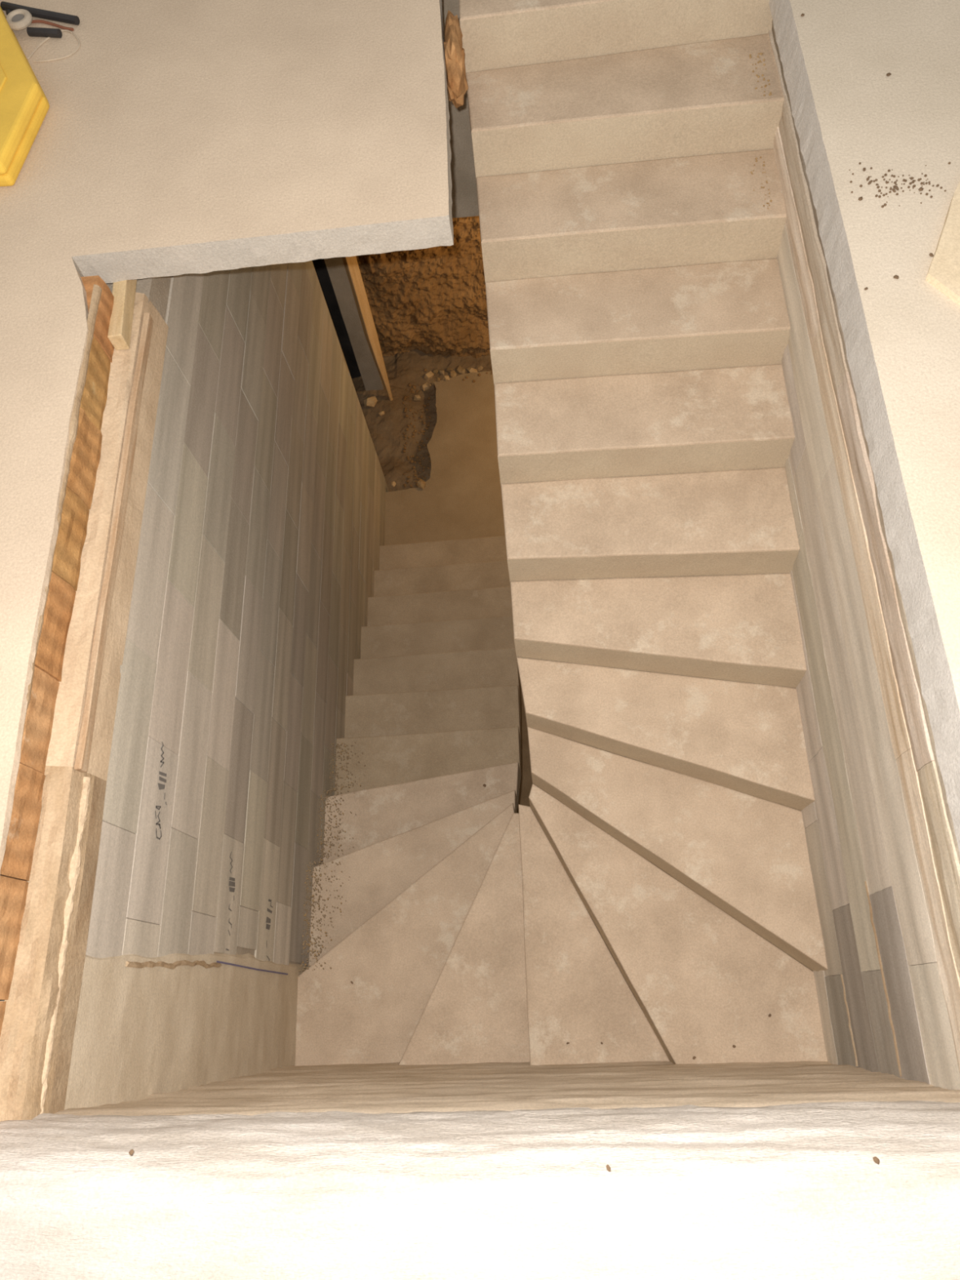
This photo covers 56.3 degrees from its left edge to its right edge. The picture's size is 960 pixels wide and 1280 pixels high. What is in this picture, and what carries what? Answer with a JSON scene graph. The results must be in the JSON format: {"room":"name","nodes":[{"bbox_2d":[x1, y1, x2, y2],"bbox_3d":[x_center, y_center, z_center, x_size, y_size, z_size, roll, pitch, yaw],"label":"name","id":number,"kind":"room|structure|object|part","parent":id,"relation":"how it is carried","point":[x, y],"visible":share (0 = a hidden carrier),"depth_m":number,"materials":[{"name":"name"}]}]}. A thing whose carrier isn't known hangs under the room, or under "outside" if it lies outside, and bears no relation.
{"room":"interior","nodes":[
{"label":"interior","id":0,"kind":"room"},
{"bbox_2d":[0,261,389,1121],"bbox_3d":[-0.989,0.014,4.584,0.362,4.596,4.120,-3,68,4],"label":"wall","id":1,"kind":"structure","parent":0,"point":[153,896],"depth_m":2.88,"materials":[{"name":"wood"}]},
{"bbox_2d":[74,312,153,772],"bbox_3d":[-0.985,-0.330,2.440,0.022,0.038,1.400,-3,68,4],"label":"timber lath","id":2,"kind":"object","parent":1,"relation":"on","point":[82,755],"visible":1,"depth_m":2.40,"materials":[{"name":"beige wood"}]},
{"bbox_2d":[107,279,137,350],"bbox_3d":[-1.059,-0.999,2.656,0.044,0.063,0.302,-6,67,3],"label":"timber offcut","id":3,"kind":"object","parent":1,"relation":"on","point":[119,333],"visible":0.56,"depth_m":2.62,"materials":[{"name":"beige wood"}]},
{"bbox_2d":[324,257,383,391],"bbox_3d":[-1.024,-2.824,5.572,0.151,4.043,0.124,-3,68,4],"label":"concrete pier","id":4,"kind":"object","parent":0,"point":[371,379],"visible":0.29,"depth_m":6.62,"materials":[{"name":"grey concrete"}]},
{"bbox_2d":[351,348,492,491],"bbox_3d":[-0.481,-1.713,7.214,3.560,0.176,2.250,-3,68,4],"label":"ground","id":5,"kind":"structure","parent":0,"point":[386,431],"depth_m":7.28,"materials":[{"name":"brown soil"}]},
{"bbox_2d":[342,255,392,400],"bbox_3d":[-0.899,-2.688,5.489,0.081,3.950,0.060,-36,69,-9],"label":"timber post","id":6,"kind":"object","parent":5,"relation":"on","point":[350,263],"visible":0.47,"depth_m":6.36,"materials":[{"name":"brown wood"}]},
{"bbox_2d":[363,396,378,406],"bbox_3d":[-0.885,-1.935,7.264,0.121,0.075,0.090,8,69,8],"label":"rubble stone","id":7,"kind":"object","parent":5,"relation":"on","point":[369,401],"visible":1,"depth_m":7.24,"materials":[{"name":"beige stone"}]},
{"bbox_2d":[378,410,384,415],"bbox_3d":[-0.797,-1.833,7.252,0.035,0.038,0.048,41,77,19],"label":"rubble stone","id":8,"kind":"object","parent":5,"relation":"on","point":[381,412],"visible":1,"depth_m":7.24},
{"bbox_2d":[413,395,422,401],"bbox_3d":[-0.507,-1.978,7.323,0.066,0.056,0.053,29,73,16],"label":"rubble stone","id":9,"kind":"object","parent":5,"relation":"on","point":[417,397],"visible":1,"depth_m":7.31,"materials":[{"name":"beige stone"}]},
{"bbox_2d":[422,382,431,391],"bbox_3d":[-0.440,-2.084,7.383,0.084,0.054,0.067,-12,67,0],"label":"rubble stone","id":10,"kind":"object","parent":5,"relation":"on","point":[426,387],"visible":1,"depth_m":7.37,"materials":[{"name":"beige stone"}]},
{"bbox_2d":[422,371,434,379],"bbox_3d":[-0.424,-2.185,7.407,0.088,0.071,0.056,7,69,8],"label":"rubble stone","id":11,"kind":"object","parent":5,"relation":"on","point":[428,375],"visible":1,"depth_m":7.39,"materials":[{"name":"beige stone"}]},
{"bbox_2d":[432,368,438,375],"bbox_3d":[-0.371,-2.225,7.440,0.046,0.039,0.062,35,75,17],"label":"rubble stone","id":12,"kind":"object","parent":5,"relation":"on","point":[435,371],"visible":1,"depth_m":7.42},
{"bbox_2d":[439,368,444,375],"bbox_3d":[-0.316,-2.218,7.427,0.036,0.041,0.055,-20,67,-3],"label":"rubble stone","id":13,"kind":"object","parent":5,"relation":"on","point":[442,371],"visible":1,"depth_m":7.41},
{"bbox_2d":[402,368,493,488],"bbox_3d":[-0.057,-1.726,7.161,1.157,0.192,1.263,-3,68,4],"label":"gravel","id":14,"kind":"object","parent":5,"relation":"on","point":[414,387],"visible":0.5,"depth_m":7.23,"materials":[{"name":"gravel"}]},
{"bbox_2d":[446,367,452,373],"bbox_3d":[-0.253,-2.232,7.417,0.054,0.054,0.054,-11,67,1],"label":"rubble stone","id":15,"kind":"object","parent":5,"relation":"on","point":[448,370],"visible":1,"depth_m":7.40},
{"bbox_2d":[449,370,456,377],"bbox_3d":[-0.224,-2.180,7.402,0.054,0.065,0.062,0,68,5],"label":"rubble stone","id":16,"kind":"object","parent":5,"relation":"on","point":[451,373],"visible":0.72,"depth_m":7.38,"materials":[{"name":"beige stone"}]},
{"bbox_2d":[454,365,462,373],"bbox_3d":[-0.177,-2.240,7.416,0.064,0.059,0.056,-1,68,5],"label":"rubble stone","id":17,"kind":"object","parent":5,"relation":"on","point":[458,369],"visible":1,"depth_m":7.40,"materials":[{"name":"beige stone"}]},
{"bbox_2d":[459,368,466,374],"bbox_3d":[-0.144,-2.217,7.417,0.054,0.034,0.054,-36,69,-9],"label":"rubble stone","id":18,"kind":"object","parent":5,"relation":"on","point":[463,371],"visible":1,"depth_m":7.40,"materials":[{"name":"beige stone"}]},
{"bbox_2d":[469,368,477,373],"bbox_3d":[-0.052,-2.218,7.416,0.077,0.059,0.055,41,77,19],"label":"rubble stone","id":19,"kind":"object","parent":5,"relation":"on","point":[473,370],"visible":0.66,"depth_m":7.39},
{"bbox_2d":[475,365,482,371],"bbox_3d":[-0.009,-2.247,7.409,0.056,0.052,0.046,19,71,12],"label":"rubble stone","id":20,"kind":"object","parent":5,"relation":"on","point":[479,368],"visible":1,"depth_m":7.40,"materials":[{"name":"beige stone"}]},
{"bbox_2d":[355,215,490,358],"bbox_3d":[-0.560,-2.644,6.796,3.561,1.850,0.234,-3,68,4],"label":"wall","id":21,"kind":"structure","parent":0,"point":[433,300],"depth_m":6.84,"materials":[{"name":"soil"}]},
{"bbox_2d":[384,370,505,545],"bbox_3d":[0.288,-1.378,7.030,2.094,0.228,1.717,-3,68,4],"label":"floor","id":22,"kind":"structure","parent":0,"point":[461,499],"depth_m":6.89,"materials":[{"name":"beige concrete"}]},
{"bbox_2d":[417,480,425,488],"bbox_3d":[-0.441,-1.198,6.880,0.065,0.044,0.068,36,75,17],"label":"rubble stone","id":23,"kind":"object","parent":22,"relation":"on","point":[421,483],"visible":1,"depth_m":6.87,"materials":[{"name":"beige stone"}]},
{"bbox_2d":[443,373,448,380],"bbox_3d":[-0.272,-2.120,7.245,0.044,0.039,0.047,-34,69,-9],"label":"rubble stone","id":24,"kind":"object","parent":22,"relation":"on","point":[446,377],"visible":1,"depth_m":7.23,"materials":[{"name":"beige stone"}]},
{"bbox_2d":[294,0,827,1066],"bbox_3d":[0.177,0.082,4.242,2.078,4.091,3.523,-3,68,4],"label":"concrete staircase","id":25,"kind":"structure","parent":22,"relation":"on","point":[652,898],"depth_m":3.22,"materials":[{"name":"beige concrete"}]},
{"bbox_2d":[302,742,360,965],"bbox_3d":[-0.685,0.942,4.189,0.207,0.548,1.112,-3,68,4],"label":"grit","id":26,"kind":"object","parent":25,"relation":"on","point":[313,900],"visible":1,"depth_m":4.06,"materials":[{"name":"gravel"}]},
{"bbox_2d":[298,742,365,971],"bbox_3d":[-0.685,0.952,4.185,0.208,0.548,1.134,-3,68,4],"label":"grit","id":27,"kind":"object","parent":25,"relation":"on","point":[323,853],"visible":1,"depth_m":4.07,"materials":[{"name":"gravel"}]},
{"bbox_2d":[443,14,466,107],"bbox_3d":[-0.079,-1.876,2.920,0.062,0.240,0.343,-3,68,4],"label":"brick","id":28,"kind":"object","parent":25,"relation":"on","point":[455,51],"visible":0.99,"depth_m":2.84,"materials":[{"name":"ceramic"}]},
{"bbox_2d":[749,52,772,208],"bbox_3d":[0.929,-1.687,2.971,0.055,0.188,0.498,-3,68,4],"label":"grit","id":29,"kind":"object","parent":25,"relation":"on","point":[761,53],"visible":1,"depth_m":2.97,"materials":[{"name":"gravel"}]},
{"bbox_2d":[442,0,479,217],"bbox_3d":[0.226,-2.549,3.952,1.553,1.495,0.129,-3,68,4],"label":"wall","id":30,"kind":"structure","parent":0,"point":[463,175],"depth_m":4.32,"materials":[{"name":"grey concrete"}]},
{"bbox_2d":[0,0,959,1279],"bbox_3d":[0.061,-0.125,2.176,6.406,0.244,5.513,-3,68,4],"label":"floor","id":31,"kind":"structure","parent":0,"point":[178,137],"depth_m":2.15,"materials":[{"name":"concrete"}]},
{"bbox_2d":[5,9,11,15],"bbox_3d":[-1.550,-2.057,2.973,0.020,0.020,0.090,-28,68,-6],"label":"bar","id":32,"kind":"object","parent":31,"relation":"on","point":[7,11],"visible":0.14,"depth_m":2.98,"materials":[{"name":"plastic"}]},
{"bbox_2d":[5,8,32,30],"bbox_3d":[-1.508,-2.029,2.932,0.088,0.023,0.088,-3,68,4],"label":"ring","id":33,"kind":"object","parent":31,"relation":"on","point":[19,19],"visible":0.95,"depth_m":2.92,"materials":[{"name":"white plastic"}]},
{"bbox_2d":[0,6,49,186],"bbox_3d":[-1.686,-1.713,2.809,0.563,0.090,0.938,-28,68,-6],"label":"container","id":34,"kind":"object","parent":31,"relation":"on","point":[24,105],"visible":1,"depth_m":2.72,"materials":[{"name":"yellow plastic"}]},
{"bbox_3d":[-1.683,-1.747,2.779,0.379,0.008,0.658,-28,68,-6],"label":"lid panel","id":35,"kind":"part","parent":34,"relation":"part of","materials":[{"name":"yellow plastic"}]},
{"bbox_2d":[0,1,79,25],"bbox_3d":[-1.460,-2.077,2.971,0.298,0.026,0.028,19,71,12],"label":"bar","id":36,"kind":"object","parent":31,"relation":"on","point":[35,12],"visible":0.83,"depth_m":2.96,"materials":[{"name":"plastic"}]},
{"bbox_2d":[26,26,62,38],"bbox_3d":[-1.425,-1.987,2.932,0.111,0.026,0.027,9,69,9],"label":"bar","id":37,"kind":"object","parent":31,"relation":"on","point":[32,32],"visible":1,"depth_m":2.92,"materials":[{"name":"plastic"}]},
{"bbox_2d":[31,19,74,31],"bbox_3d":[-1.413,-2.030,2.957,0.172,0.010,0.020,17,70,12],"label":"cord","id":38,"kind":"object","parent":31,"relation":"on","point":[33,20],"visible":0.96,"depth_m":2.95,"materials":[{"name":"brown rubber"}]},
{"bbox_2d":[26,29,79,62],"bbox_3d":[-1.373,-1.922,2.912,0.139,0.006,0.167,29,73,15],"label":"loop","id":39,"kind":"object","parent":31,"relation":"on","point":[62,30],"visible":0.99,"depth_m":2.91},
{"bbox_2d":[128,1148,133,1155],"bbox_3d":[-0.649,0.953,1.668,0.009,0.006,0.011,3,68,6],"label":"crumb","id":40,"kind":"object","parent":31,"relation":"on","point":[131,1151],"visible":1,"depth_m":1.67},
{"bbox_2d":[605,1164,610,1171],"bbox_3d":[0.228,0.938,1.593,0.008,0.005,0.010,-19,67,-3],"label":"crumb","id":41,"kind":"object","parent":31,"relation":"on","point":[607,1166],"visible":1,"depth_m":1.59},
{"bbox_2d":[873,1155,879,1164],"bbox_3d":[0.692,0.908,1.564,0.008,0.006,0.013,-36,69,-9],"label":"crumb","id":42,"kind":"object","parent":31,"relation":"on","point":[876,1159],"visible":1,"depth_m":1.56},
{"bbox_2d":[848,161,951,208],"bbox_3d":[1.130,-1.226,2.399,0.274,0.008,0.168,-3,68,4],"label":"grit","id":43,"kind":"object","parent":31,"relation":"on","point":[949,162],"visible":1,"depth_m":2.40,"materials":[{"name":"grey gravel"}]},
{"bbox_2d":[925,182,959,306],"bbox_3d":[1.457,-1.043,2.285,0.511,0.024,0.731,23,72,14],"label":"board offcut","id":44,"kind":"object","parent":31,"relation":"on","point":[944,270],"visible":1,"depth_m":2.27,"materials":[{"name":"beige wood"}]},
{"bbox_2d":[53,1061,959,1115],"bbox_3d":[0.158,1.451,2.977,2.190,2.600,0.065,-3,68,4],"label":"wall","id":45,"kind":"structure","parent":0,"point":[383,1087],"depth_m":2.37,"materials":[{"name":"beige wood"}]},
{"bbox_2d":[516,677,533,813],"bbox_3d":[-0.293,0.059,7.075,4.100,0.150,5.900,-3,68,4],"label":"gap","id":46,"kind":"structure","parent":0,"point":[526,783],"depth_m":6.58,"materials":[{"name":"black"}]},
{"bbox_2d":[768,22,959,1089],"bbox_3d":[1.379,-0.032,4.465,0.400,4.450,4.000,-3,68,4],"label":"wall","id":47,"kind":"structure","parent":0,"point":[881,838],"depth_m":2.57,"materials":[{"name":"beige wood"}]},
{"bbox_3d":[-0.721,-3.488,3.689,4.100,0.145,1.900,-3,68,4],"label":"ceiling","id":48,"kind":"structure","parent":0,"visible":0},
{"bbox_2d":[312,259,361,378],"bbox_3d":[-1.398,-2.918,5.646,0.722,4.001,0.044,-3,68,4],"label":"sheet","id":49,"kind":"object","parent":48,"relation":"hanging from","point":[320,266],"visible":0.02,"depth_m":6.77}
]}

